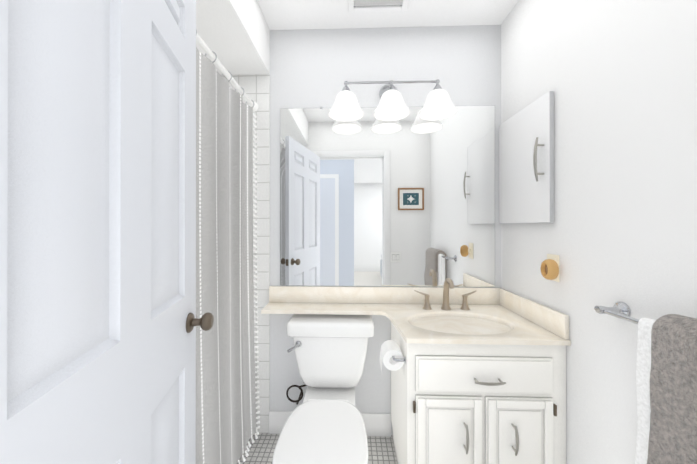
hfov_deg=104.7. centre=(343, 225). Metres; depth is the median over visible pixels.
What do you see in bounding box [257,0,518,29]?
ceiling
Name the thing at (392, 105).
sconce
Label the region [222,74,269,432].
wall tile
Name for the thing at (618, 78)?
wall
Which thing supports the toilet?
on the floor
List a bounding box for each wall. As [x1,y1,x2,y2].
[270,25,500,434]
[501,0,696,463]
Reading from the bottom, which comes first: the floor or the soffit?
the floor
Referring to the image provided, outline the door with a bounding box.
[0,0,213,463]
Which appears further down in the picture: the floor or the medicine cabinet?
the floor
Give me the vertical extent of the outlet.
0.114 m
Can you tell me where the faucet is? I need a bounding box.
[414,278,475,309]
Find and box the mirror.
[280,105,494,286]
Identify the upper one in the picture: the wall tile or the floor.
the wall tile
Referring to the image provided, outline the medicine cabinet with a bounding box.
[499,91,553,223]
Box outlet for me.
[540,254,558,281]
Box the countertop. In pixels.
[261,286,570,345]
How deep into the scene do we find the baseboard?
1.59 m
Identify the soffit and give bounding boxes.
[195,0,269,74]
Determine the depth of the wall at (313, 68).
1.61 m
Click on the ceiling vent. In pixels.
(373, 5)
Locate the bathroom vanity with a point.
(478, 375)
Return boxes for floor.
[236,433,397,463]
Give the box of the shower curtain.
[196,30,259,463]
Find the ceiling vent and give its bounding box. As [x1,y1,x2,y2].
[348,0,408,11]
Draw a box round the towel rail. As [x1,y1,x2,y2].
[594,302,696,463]
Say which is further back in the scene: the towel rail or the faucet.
the faucet
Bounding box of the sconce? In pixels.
[328,79,456,121]
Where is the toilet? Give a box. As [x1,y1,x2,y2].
[272,314,373,463]
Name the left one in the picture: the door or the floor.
the door
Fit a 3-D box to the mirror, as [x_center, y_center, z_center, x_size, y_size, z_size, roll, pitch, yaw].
[0.256,-0.178,1.605,1.275,1.075,0.008,0,0,2]
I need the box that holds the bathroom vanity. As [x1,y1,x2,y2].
[261,278,570,463]
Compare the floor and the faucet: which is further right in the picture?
the faucet
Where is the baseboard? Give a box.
[269,411,390,436]
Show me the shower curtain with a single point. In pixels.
(226, 418)

